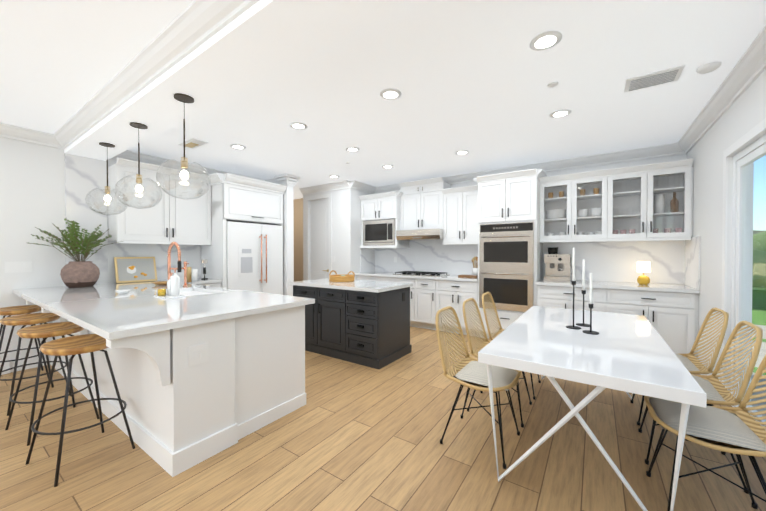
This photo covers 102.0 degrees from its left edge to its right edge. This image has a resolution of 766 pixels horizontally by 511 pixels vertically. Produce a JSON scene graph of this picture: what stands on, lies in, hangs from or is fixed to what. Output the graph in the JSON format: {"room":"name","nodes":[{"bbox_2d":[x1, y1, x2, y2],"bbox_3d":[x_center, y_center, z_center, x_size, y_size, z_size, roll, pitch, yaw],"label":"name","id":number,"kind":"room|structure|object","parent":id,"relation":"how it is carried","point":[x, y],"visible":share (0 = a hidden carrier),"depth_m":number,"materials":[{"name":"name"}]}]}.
{"room":"kitchen","nodes":[
{"label":"kitchen","id":0,"kind":"room"},
{"bbox_2d":[0,137,116,372],"bbox_3d":[-4.401,-0.058,3.092,0.150,2.700,7.550,0,1,34],"label":"wall","id":1,"kind":"structure","parent":0,"point":[32,186],"depth_m":3.52,"materials":[{"name":"white paint"}]},
{"bbox_2d":[0,362,9,374],"bbox_3d":[-5.279,1.245,1.675,0.015,0.120,4.200,0,1,34],"label":"baseboard","id":2,"kind":"structure","parent":1,"relation":"attached to","point":[6,366],"depth_m":3.38,"materials":[{"name":"white paint"}]},
{"bbox_2d":[5,261,31,272],"bbox_3d":[-4.056,0.129,3.458,0.009,0.120,0.200,0,1,34],"label":"light switch","id":3,"kind":"object","parent":1,"relation":"attached to","point":[13,267],"visible":1,"depth_m":3.45,"materials":[{"name":"white plastic"}]},
{"bbox_2d":[0,122,51,146],"bbox_3d":[-5.148,-1.330,1.762,0.105,0.130,4.530,0,1,34],"label":"crown molding","id":4,"kind":"structure","parent":1,"relation":"attached to","point":[9,131],"depth_m":3.46,"materials":[{"name":"white paint"}]},
{"bbox_2d":[64,153,107,283],"bbox_3d":[-3.731,-0.433,3.914,0.025,1.604,0.390,0,1,34],"label":"wall","id":5,"kind":"structure","parent":1,"relation":"attached to","point":[84,176],"depth_m":3.91,"materials":[{"name":"stone"}]},
{"bbox_2d":[52,0,258,148],"bbox_3d":[-1.302,-1.330,1.944,6.250,0.132,0.105,0,1,34],"label":"crown molding","id":6,"kind":"structure","parent":1,"relation":"attached to","point":[192,26],"depth_m":2.09,"materials":[{"name":"white paint"}]},
{"bbox_2d":[108,162,211,245],"bbox_3d":[-3.152,-0.678,4.468,0.350,0.965,1.160,0,1,34],"label":"upper cabinet","id":7,"kind":"object","parent":1,"relation":"attached to","point":[173,219],"depth_m":4.27,"materials":[{"name":"white wood"}]},
{"bbox_2d":[112,150,264,180],"bbox_3d":[-2.944,-1.360,4.985,0.105,0.130,2.300,0,1,34],"label":"crown molding","id":8,"kind":"structure","parent":1,"relation":"attached to","point":[144,158],"depth_m":4.49,"materials":[{"name":"white paint"}]},
{"bbox_2d":[212,178,283,225],"bbox_3d":[-2.373,-0.843,5.296,0.700,0.570,1.080,0,1,34],"label":"upper cabinet","id":9,"kind":"object","parent":1,"relation":"attached to","point":[234,201],"depth_m":4.94,"materials":[{"name":"white wood"}]},
{"bbox_2d":[293,198,302,280],"bbox_3d":[-2.053,-0.102,7.912,1.825,2.700,0.039,0,1,34],"label":"wall","id":10,"kind":"structure","parent":0,"point":[298,237],"depth_m":7.95,"materials":[{"name":"beige paint"}]},
{"bbox_2d":[303,188,371,280],"bbox_3d":[-0.956,-0.091,6.703,1.340,2.700,0.800,0,1,34],"label":"wall","id":11,"kind":"structure","parent":0,"point":[346,224],"depth_m":6.14,"materials":[{"name":"white paint"}]},
{"bbox_2d":[305,193,334,279],"bbox_3d":[-1.293,0.004,6.487,0.840,2.515,0.098,0,1,34],"label":"door set","id":12,"kind":"structure","parent":11,"relation":"in","point":[320,258],"depth_m":6.52,"materials":[{"name":"white paint"}]},
{"bbox_2d":[299,180,355,194],"bbox_3d":[-1.168,-1.370,6.288,1.445,0.134,0.105,0,1,34],"label":"crown molding","id":13,"kind":"structure","parent":11,"relation":"attached to","point":[339,185],"depth_m":6.23,"materials":[{"name":"white paint"}]},
{"bbox_2d":[353,181,375,193],"bbox_3d":[-0.393,-1.370,6.233,0.105,0.134,0.660,0,1,34],"label":"crown molding","id":14,"kind":"structure","parent":11,"relation":"attached to","point":[360,186],"depth_m":6.28,"materials":[{"name":"white paint"}]},
{"bbox_2d":[0,326,765,510],"bbox_3d":[-2.766,1.323,3.016,10.150,0.060,9.250,0,1,34],"label":"floor","id":15,"kind":"structure","parent":0,"point":[349,436],"depth_m":2.00,"materials":[{"name":"brown wood"}]},
{"bbox_2d":[0,305,48,379],"bbox_3d":[-3.758,0.917,3.200,0.485,0.752,0.437,0,1,36],"label":"bar stool","id":16,"kind":"object","parent":15,"relation":"on","point":[17,310],"visible":0.79,"depth_m":3.21,"materials":[{"name":"brown wood"}]},
{"bbox_2d":[0,313,70,415],"bbox_3d":[-3.139,0.921,2.777,0.485,0.752,0.437,0,1,27],"label":"bar stool","id":17,"kind":"object","parent":15,"relation":"on","point":[24,320],"visible":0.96,"depth_m":2.73,"materials":[{"name":"brown wood"}]},
{"bbox_2d":[5,322,99,445],"bbox_3d":[-2.533,0.925,2.387,0.485,0.752,0.437,0,1,26],"label":"bar stool","id":18,"kind":"object","parent":15,"relation":"on","point":[46,331],"visible":0.98,"depth_m":2.33,"materials":[{"name":"brown wood"}]},
{"bbox_2d":[25,334,134,486],"bbox_3d":[-1.952,0.928,2.014,0.485,0.752,0.437,0,1,26],"label":"bar stool","id":19,"kind":"object","parent":15,"relation":"on","point":[73,346],"visible":0.92,"depth_m":1.96,"materials":[{"name":"brown wood"}]},
{"bbox_2d":[52,314,239,476],"bbox_3d":[-2.451,0.856,2.906,3.230,0.875,0.390,0,1,34],"label":"base cabinet","id":20,"kind":"object","parent":15,"relation":"on","point":[202,373],"depth_m":2.02,"materials":[{"name":"white wood"}]},
{"bbox_2d":[12,282,314,341],"bbox_3d":[-2.342,0.397,3.076,3.268,0.040,1.400,0,1,34],"label":"countertop","id":21,"kind":"structure","parent":20,"relation":"on","point":[112,315],"depth_m":2.43,"materials":[{"name":"white stone"}]},
{"bbox_2d":[29,218,121,287],"bbox_3d":[-3.507,-0.031,3.585,0.690,0.805,0.772,0,1,34],"label":"potted plant","id":22,"kind":"object","parent":21,"relation":"on","point":[76,273],"visible":1,"depth_m":3.58,"materials":[{"name":"green plant"}]},
{"bbox_2d":[115,289,129,293],"bbox_3d":[-2.559,0.359,3.054,0.128,0.035,0.128,0,1,22],"label":"bowl","id":23,"kind":"object","parent":21,"relation":"on","point":[126,291],"depth_m":3.03,"materials":[{"name":"white ceramic"}]},
{"bbox_2d":[114,257,156,282],"bbox_3d":[-3.397,0.191,4.279,0.037,0.350,0.460,-17,-9,33],"label":"art","id":24,"kind":"object","parent":21,"relation":"on","point":[134,269],"visible":1,"depth_m":4.26,"materials":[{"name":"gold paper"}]},
{"bbox_2d":[152,281,166,284],"bbox_3d":[-2.773,0.352,3.927,0.257,0.034,0.257,0,1,25],"label":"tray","id":25,"kind":"object","parent":21,"relation":"on","point":[160,282],"depth_m":3.88,"materials":[{"name":"brown wood"}]},
{"bbox_2d":[154,268,185,298],"bbox_3d":[-1.945,0.249,2.833,0.260,0.260,0.160,0,1,34],"label":"soap tray","id":26,"kind":"object","parent":21,"relation":"on","point":[173,286],"visible":1,"depth_m":2.81,"materials":[{"name":"ceramic"}]},
{"bbox_2d":[166,242,188,287],"bbox_3d":[-2.303,0.108,3.558,0.309,0.529,0.223,0,1,34],"label":"faucet","id":27,"kind":"object","parent":21,"relation":"on","point":[169,268],"depth_m":3.55,"materials":[{"name":"orange metal"}]},
{"bbox_2d":[188,343,208,366],"bbox_3d":[-1.162,0.623,1.955,0.009,0.120,0.120,0,1,34],"label":"outlet","id":28,"kind":"object","parent":20,"relation":"attached to","point":[198,353],"depth_m":1.95,"materials":[{"name":"white paint"}]},
{"bbox_2d":[200,282,223,287],"bbox_3d":[-2.867,0.841,4.651,0.630,0.875,0.560,0,1,34],"label":"base cabinet","id":29,"kind":"object","parent":15,"relation":"on","point":[214,284],"depth_m":4.60,"materials":[{"name":"white"}]},
{"bbox_2d":[160,278,223,284],"bbox_3d":[-2.863,0.383,4.633,0.649,0.040,0.579,0,1,34],"label":"countertop","id":30,"kind":"structure","parent":29,"relation":"on","point":[197,282],"depth_m":4.58,"materials":[{"name":"white stone"}]},
{"bbox_2d":[187,267,192,281],"bbox_3d":[-2.664,0.265,4.264,0.060,0.200,0.057,0,1,34],"label":"jar","id":31,"kind":"object","parent":30,"relation":"on","point":[192,274],"depth_m":4.25,"materials":[{"name":"gold ceramic"}]},
{"bbox_2d":[193,269,197,280],"bbox_3d":[-2.751,0.281,4.542,0.080,0.165,0.078,0,1,34],"label":"jar","id":32,"kind":"object","parent":30,"relation":"on","point":[195,271],"depth_m":4.51,"materials":[{"name":"white ceramic"}]},
{"bbox_2d":[201,259,207,278],"bbox_3d":[-2.714,0.211,4.721,0.090,0.300,0.088,0,1,34],"label":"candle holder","id":33,"kind":"object","parent":30,"relation":"on","point":[204,267],"depth_m":4.71,"materials":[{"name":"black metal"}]},
{"bbox_2d":[166,290,311,438],"bbox_3d":[-2.163,0.853,3.326,3.230,0.875,0.652,0,1,34],"label":"base cabinet","id":34,"kind":"object","parent":15,"relation":"on","point":[272,342],"depth_m":2.42,"materials":[{"name":"white wood"}]},
{"bbox_2d":[204,218,282,294],"bbox_3d":[-2.342,0.372,5.320,0.695,1.800,1.024,0,1,34],"label":"refrigerator","id":35,"kind":"object","parent":15,"relation":"on","point":[228,226],"depth_m":4.96,"materials":[{"name":"white metal"}]},
{"bbox_2d":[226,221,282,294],"bbox_3d":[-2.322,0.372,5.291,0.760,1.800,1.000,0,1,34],"label":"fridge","id":36,"kind":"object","parent":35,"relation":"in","point":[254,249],"depth_m":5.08,"materials":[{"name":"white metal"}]},
{"bbox_2d":[265,173,299,295],"bbox_3d":[-1.950,-0.083,5.777,0.865,2.700,0.310,0,1,34],"label":"pilaster","id":37,"kind":"object","parent":15,"relation":"on","point":[289,181],"visible":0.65,"depth_m":5.56,"materials":[{"name":"white paint"}]},
{"bbox_2d":[290,282,411,368],"bbox_3d":[-0.453,0.844,4.215,1.480,0.876,0.783,0,1,34],"label":"kitchen island","id":38,"kind":"object","parent":15,"relation":"on","point":[364,322],"depth_m":3.80,"materials":[{"name":"grey wood"}]},
{"bbox_2d":[294,278,412,293],"bbox_3d":[-0.449,0.386,4.216,1.510,0.040,0.800,0,1,34],"label":"island countertop","id":39,"kind":"structure","parent":38,"relation":"on","point":[357,284],"depth_m":3.95,"materials":[{"name":"white stone"}]},
{"bbox_2d":[329,270,354,281],"bbox_3d":[-0.584,0.290,4.416,0.359,0.148,0.359,0,1,34],"label":"tray","id":40,"kind":"object","parent":39,"relation":"on","point":[342,278],"visible":1,"depth_m":4.29,"materials":[{"name":"brown wicker"}]},
{"bbox_2d":[355,274,394,281],"bbox_3d":[0.003,0.827,6.162,0.860,0.875,0.620,0,1,34],"label":"base cabinet","id":41,"kind":"object","parent":15,"relation":"on","point":[359,276],"depth_m":5.93,"materials":[{"name":"white"}]},
{"bbox_2d":[395,278,418,327],"bbox_3d":[0.513,0.830,5.813,0.624,0.875,0.620,0,1,34],"label":"base cabinet","id":42,"kind":"object","parent":15,"relation":"on","point":[414,290],"depth_m":5.42,"materials":[{"name":"white wood"}]},
{"bbox_2d":[419,278,438,329],"bbox_3d":[0.889,0.832,5.557,0.534,0.875,0.620,0,1,34],"label":"base cabinet","id":43,"kind":"object","parent":15,"relation":"on","point":[428,287],"depth_m":5.27,"materials":[{"name":"white wood"}]},
{"bbox_2d":[367,270,474,281],"bbox_3d":[0.633,0.373,5.708,2.408,0.040,0.649,0,1,34],"label":"countertop","id":44,"kind":"structure","parent":43,"relation":"on","point":[370,273],"depth_m":5.50,"materials":[{"name":"white stone"}]},
{"bbox_2d":[393,271,449,276],"bbox_3d":[0.693,0.330,5.673,0.910,0.046,0.480,0,1,34],"label":"cooktop","id":45,"kind":"object","parent":44,"relation":"in","point":[410,273],"depth_m":5.59,"materials":[{"name":"black metal"}]},
{"bbox_2d":[458,256,477,277],"bbox_3d":[1.450,0.186,5.141,0.300,0.343,0.338,0,1,34],"label":"utensil crock","id":46,"kind":"object","parent":44,"relation":"on","point":[474,271],"visible":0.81,"depth_m":5.15,"materials":[{"name":"white ceramic"}]},
{"bbox_2d":[439,282,474,335],"bbox_3d":[1.321,0.835,5.261,0.762,0.875,0.620,0,1,34],"label":"base cabinet","id":47,"kind":"object","parent":15,"relation":"on","point":[453,294],"depth_m":4.98,"materials":[{"name":"white wood"}]},
{"bbox_2d":[435,306,520,468],"bbox_3d":[0.665,0.847,2.210,0.564,0.906,0.472,0,1,34],"label":"dining chair","id":48,"kind":"object","parent":15,"relation":"on","point":[468,371],"visible":0.96,"depth_m":2.15,"materials":[{"name":"wicker"}]},
{"bbox_2d":[463,298,531,427],"bbox_3d":[0.969,0.843,2.655,0.564,0.906,0.472,0,1,33],"label":"dining chair","id":49,"kind":"object","parent":15,"relation":"on","point":[474,352],"visible":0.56,"depth_m":2.77,"materials":[{"name":"wicker"}]},
{"bbox_2d":[475,168,542,338],"bbox_3d":[1.959,0.042,4.785,0.820,2.470,0.673,0,1,34],"label":"tall cabinet","id":50,"kind":"object","parent":15,"relation":"on","point":[509,206],"depth_m":4.51,"materials":[{"name":"white wood"}]},
{"bbox_2d":[479,222,533,311],"bbox_3d":[1.768,0.164,4.507,0.750,1.270,0.109,0,1,34],"label":"oven","id":51,"kind":"object","parent":50,"relation":"in","point":[506,249],"depth_m":4.49,"materials":[{"name":"silver metal"}]},
{"bbox_2d":[482,292,540,399],"bbox_3d":[1.274,0.839,3.101,0.564,0.906,0.472,0,1,33],"label":"dining chair","id":52,"kind":"object","parent":15,"relation":"on","point":[498,332],"visible":0.4,"depth_m":3.27,"materials":[{"name":"wicker"}]},
{"bbox_2d":[539,286,614,312],"bbox_3d":[2.664,0.844,4.342,0.852,0.875,0.620,0,1,34],"label":"base cabinet","id":53,"kind":"object","parent":15,"relation":"on","point":[549,296],"depth_m":4.07,"materials":[{"name":"white wood"}]},
{"bbox_2d":[539,278,698,293],"bbox_3d":[2.972,0.388,4.109,1.618,0.040,0.649,0,1,34],"label":"countertop","id":54,"kind":"structure","parent":53,"relation":"on","point":[667,286],"depth_m":3.84,"materials":[{"name":"white stone"}]},
{"bbox_2d":[544,247,571,281],"bbox_3d":[2.543,0.122,4.492,0.355,0.482,0.382,0,1,34],"label":"espresso machine","id":55,"kind":"object","parent":54,"relation":"on","point":[558,267],"visible":1,"depth_m":4.48,"materials":[{"name":"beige metal"}]},
{"bbox_2d":[637,261,650,284],"bbox_3d":[3.303,0.223,3.935,0.140,0.291,0.140,0,1,34],"label":"light","id":56,"kind":"object","parent":54,"relation":"on","point":[643,267],"visible":1,"depth_m":3.89,"materials":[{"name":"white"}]},
{"bbox_2d":[478,306,706,510],"bbox_3d":[1.458,0.924,2.298,0.930,0.748,1.880,0,1,34],"label":"dining table","id":57,"kind":"object","parent":15,"relation":"on","point":[632,354],"visible":0.96,"depth_m":1.71,"materials":[{"name":"white"}]},
{"bbox_2d":[566,248,598,334],"bbox_3d":[1.461,0.246,2.278,0.100,0.606,0.249,0,1,-14],"label":"candle","id":58,"kind":"object","parent":57,"relation":"on","point":[590,304],"visible":0.98,"depth_m":2.20,"materials":[{"name":"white wax"}]},
{"bbox_2d":[615,290,699,357],"bbox_3d":[3.281,0.847,3.921,0.890,0.875,0.620,0,1,34],"label":"base cabinet","id":59,"kind":"object","parent":15,"relation":"on","point":[675,317],"depth_m":3.55,"materials":[{"name":"white wood"}]},
{"bbox_2d":[630,308,728,425],"bbox_3d":[2.275,0.845,2.418,0.564,0.906,0.472,0,1,33],"label":"dining chair","id":60,"kind":"object","parent":15,"relation":"on","point":[691,362],"visible":0.46,"depth_m":2.37,"materials":[{"name":"wicker"}]},
{"bbox_2d":[638,321,762,493],"bbox_3d":[1.969,0.849,1.971,0.564,0.906,0.472,0,1,35],"label":"dining chair","id":61,"kind":"object","parent":15,"relation":"on","point":[715,390],"visible":0.46,"depth_m":1.90,"materials":[{"name":"wicker"}]},
{"bbox_2d":[644,355,765,510],"bbox_3d":[1.666,0.854,1.528,0.564,0.906,0.472,0,1,32],"label":"dining chair","id":62,"kind":"object","parent":15,"relation":"on","point":[738,431],"visible":0.88,"depth_m":1.52,"materials":[{"name":"wicker"}]},
{"bbox_2d":[0,0,765,199],"bbox_3d":[-2.766,-1.457,2.991,10.150,0.100,9.250,0,1,34],"label":"ceiling","id":63,"kind":"structure","parent":0,"point":[474,78],"depth_m":2.53,"materials":[{"name":"white paint"}]},
{"bbox_2d":[178,138,207,148],"bbox_3d":[-2.360,-1.399,3.855,0.416,0.029,0.189,0,1,34],"label":"ceiling vent","id":64,"kind":"object","parent":63,"relation":"in","point":[193,143],"depth_m":3.89,"materials":[{"name":"white paint"}]},
{"bbox_2d":[230,144,245,148],"bbox_3d":[-1.881,-1.410,4.028,0.188,0.011,0.188,0,1,25],"label":"recessed light","id":65,"kind":"object","parent":63,"relation":"in","point":[237,146],"depth_m":4.01,"materials":[{"name":"white paint"}]},
{"bbox_2d":[64,0,414,160],"bbox_3d":[-1.164,-1.309,2.145,6.250,0.179,0.380,0,1,34],"label":"soffit","id":66,"kind":"structure","parent":63,"relation":"attached to","point":[259,40],"depth_m":1.94,"materials":[{"name":"white paint"}]},
{"bbox_2d":[85,142,127,214],"bbox_3d":[-3.059,-0.838,3.445,0.356,0.787,0.356,0,1,34],"label":"pendant light","id":67,"kind":"object","parent":66,"relation":"hanging from","point":[107,198],"visible":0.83,"depth_m":3.43,"materials":[{"name":"clear glass"}]},
{"bbox_2d":[114,122,161,208],"bbox_3d":[-2.299,-0.833,2.926,0.356,0.787,0.356,0,1,34],"label":"pendant light","id":68,"kind":"object","parent":66,"relation":"hanging from","point":[140,180],"visible":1,"depth_m":2.92,"materials":[{"name":"clear glass"}]},
{"bbox_2d":[156,93,210,198],"bbox_3d":[-1.540,-0.828,2.406,0.356,0.787,0.356,0,1,34],"label":"pendant light","id":69,"kind":"object","parent":66,"relation":"hanging from","point":[184,163],"visible":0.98,"depth_m":2.39,"materials":[{"name":"clear glass"}]},
{"bbox_2d":[290,122,306,128],"bbox_3d":[-0.915,-1.404,3.367,0.188,0.011,0.188,0,1,25],"label":"recessed light","id":70,"kind":"object","parent":63,"relation":"in","point":[296,125],"depth_m":3.35,"materials":[{"name":"white paint"}]},
{"bbox_2d":[346,147,359,151],"bbox_3d":[-0.404,-1.411,4.132,0.188,0.011,0.188,0,1,25],"label":"recessed light","id":71,"kind":"object","parent":63,"relation":"in","point":[352,149],"depth_m":4.13,"materials":[{"name":"white paint"}]},
{"bbox_2d":[382,165,393,167],"bbox_3d":[0.074,-1.418,4.956,0.188,0.011,0.188,0,1,-11],"label":"recessed light","id":72,"kind":"object","parent":63,"relation":"in","point":[384,166],"depth_m":4.94,"materials":[{"name":"white paint"}]},
{"bbox_2d":[380,88,401,99],"bbox_3d":[0.067,-1.398,2.696,0.188,0.011,0.188,0,1,25],"label":"recessed light","id":73,"kind":"object","parent":63,"relation":"in","point":[390,93],"depth_m":2.69,"materials":[{"name":"white paint"}]},
{"bbox_2d":[455,150,468,154],"bbox_3d":[1.089,-1.412,4.262,0.188,0.011,0.188,0,1,25],"label":"recessed light","id":74,"kind":"object","parent":63,"relation":"in","point":[461,152],"depth_m":4.25,"materials":[{"name":"white paint"}]},
{"bbox_2d":[530,31,561,50],"bbox_3d":[1.057,-1.391,2.018,0.188,0.011,0.188,0,1,25],"label":"recessed light","id":75,"kind":"object","parent":63,"relation":"in","point":[545,40],"depth_m":2.01,"materials":[{"name":"white paint"}]},
{"bbox_2d":[549,109,570,117],"bbox_3d":[1.752,-1.401,3.069,0.188,0.011,0.188,0,1,25],"label":"recessed light","id":76,"kind":"object","parent":63,"relation":"in","point":[562,112],"depth_m":3.06,"materials":[{"name":"white paint"}]},
{"bbox_2d":[624,64,684,92],"bbox_3d":[2.103,-1.386,2.424,0.337,0.029,0.260,0,1,34],"label":"ceiling vent","id":77,"kind":"object","parent":63,"relation":"in","point":[664,76],"depth_m":2.44,"materials":[{"name":"white metal"}]},
{"bbox_2d":[696,61,721,73],"bbox_3d":[2.380,-1.385,2.273,0.127,0.029,0.171,0,1,34],"label":"smoke detector","id":78,"kind":"object","parent":63,"relation":"in","point":[709,67],"depth_m":2.28,"materials":[{"name":"white paint"}]},
{"bbox_2d":[396,154,686,284],"bbox_3d":[-0.259,-0.092,6.801,10.300,2.700,0.150,0,1,34],"label":"wall","id":79,"kind":"structure","parent":0,"point":[628,163],"depth_m":4.35,"materials":[{"name":"white paint"}]},
{"bbox_2d":[363,218,386,245],"bbox_3d":[-0.044,-0.483,6.244,0.580,0.553,0.439,0,1,34],"label":"upper cabinet","id":80,"kind":"object","parent":79,"relation":"attached to","point":[374,233],"depth_m":6.05,"materials":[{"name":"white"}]},
{"bbox_2d":[363,219,394,245],"bbox_3d":[0.027,-0.446,6.198,0.750,0.480,0.434,0,1,34],"label":"microwave","id":81,"kind":"object","parent":80,"relation":"in","point":[375,231],"depth_m":6.01,"materials":[{"name":"silver metal"}]},
{"bbox_2d":[359,194,398,221],"bbox_3d":[0.038,-0.911,6.207,0.840,0.430,0.480,0,1,34],"label":"upper cabinet","id":82,"kind":"object","parent":79,"relation":"attached to","point":[372,209],"depth_m":5.99,"materials":[{"name":"white wood"}]},
{"bbox_2d":[387,218,406,245],"bbox_3d":[0.240,-0.481,6.049,0.230,0.553,0.439,0,1,34],"label":"upper cabinet","id":83,"kind":"object","parent":79,"relation":"attached to","point":[394,238],"depth_m":5.83,"materials":[{"name":"white wood"}]},
{"bbox_2d":[399,182,450,233],"bbox_3d":[0.783,-0.867,5.776,0.870,0.810,0.351,0,1,34],"label":"upper cabinet","id":84,"kind":"object","parent":79,"relation":"attached to","point":[420,207],"depth_m":5.60,"materials":[{"name":"white wood"}]},
{"bbox_2d":[396,229,442,240],"bbox_3d":[0.741,-0.376,5.719,0.870,0.172,0.500,0,1,34],"label":"hood","id":85,"kind":"object","parent":84,"relation":"attached to","point":[401,234],"depth_m":5.55,"materials":[{"name":"silver metal"}]},
{"bbox_2d":[439,190,474,245],"bbox_3d":[1.402,-0.651,5.355,0.751,0.855,0.351,0,1,34],"label":"upper cabinet","id":86,"kind":"object","parent":79,"relation":"attached to","point":[458,205],"depth_m":5.24,"materials":[{"name":"white wood"}]},
{"bbox_2d":[376,143,687,193],"bbox_3d":[1.795,-1.362,5.231,4.850,0.132,0.105,0,1,34],"label":"crown molding","id":87,"kind":"structure","parent":79,"relation":"attached to","point":[663,150],"depth_m":4.51,"materials":[{"name":"white paint"}]},
{"bbox_2d":[687,69,765,401],"bbox_3d":[1.361,-0.031,0.181,0.150,2.700,9.250,0,1,34],"label":"wall","id":88,"kind":"structure","parent":0,"point":[742,115],"depth_m":2.91,"materials":[{"name":"white paint"}]},
{"bbox_2d":[676,25,765,154],"bbox_3d":[2.594,-1.332,2.198,0.105,0.130,3.950,0,1,34],"label":"crown molding","id":89,"kind":"structure","parent":88,"relation":"attached to","point":[752,63],"depth_m":2.50,"materials":[{"name":"white paint"}]},
{"bbox_2d":[721,118,765,387],"bbox_3d":[1.938,0.200,1.170,0.012,2.220,3.870,0,1,34],"label":"door frame","id":90,"kind":"structure","parent":88,"relation":"attached to","point":[753,133],"depth_m":2.71,"materials":[{"name":"white paint"}]},
{"bbox_2d":[731,134,765,429],"bbox_3d":[2.005,0.235,1.125,0.090,2.150,3.730,0,1,34],"label":"sliding door","id":91,"kind":"structure","parent":88,"relation":"attached to","point":[745,158],"depth_m":2.59,"materials":[{"name":"white plastic"}]},
{"label":"outside","id":92,"kind":"structure","parent":0,"visible":0},
{"bbox_2d":[751,308,765,415],"bbox_3d":[62.191,0.944,49.638,168.000,0.080,120.000,0,1,-39],"label":"ground","id":93,"kind":"structure","parent":92,"point":[761,320],"depth_m":4.55,"materials":[{"name":"green plant"}]},
{"bbox_2d":[752,287,765,309],"bbox_3d":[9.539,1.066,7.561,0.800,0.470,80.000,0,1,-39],"label":"bush","id":94,"kind":"object","parent":93,"relation":"on","point":[756,298],"depth_m":7.50,"materials":[{"name":"green plant"}]},
{"bbox_2d":[752,231,765,287],"bbox_3d":[12.143,0.531,9.766,5.362,3.190,50.004,0,1,-39],"label":"bush","id":95,"kind":"object","parent":93,"relation":"on","point":[760,271],"depth_m":8.36,"materials":[{"name":"green plant"}]}
]}

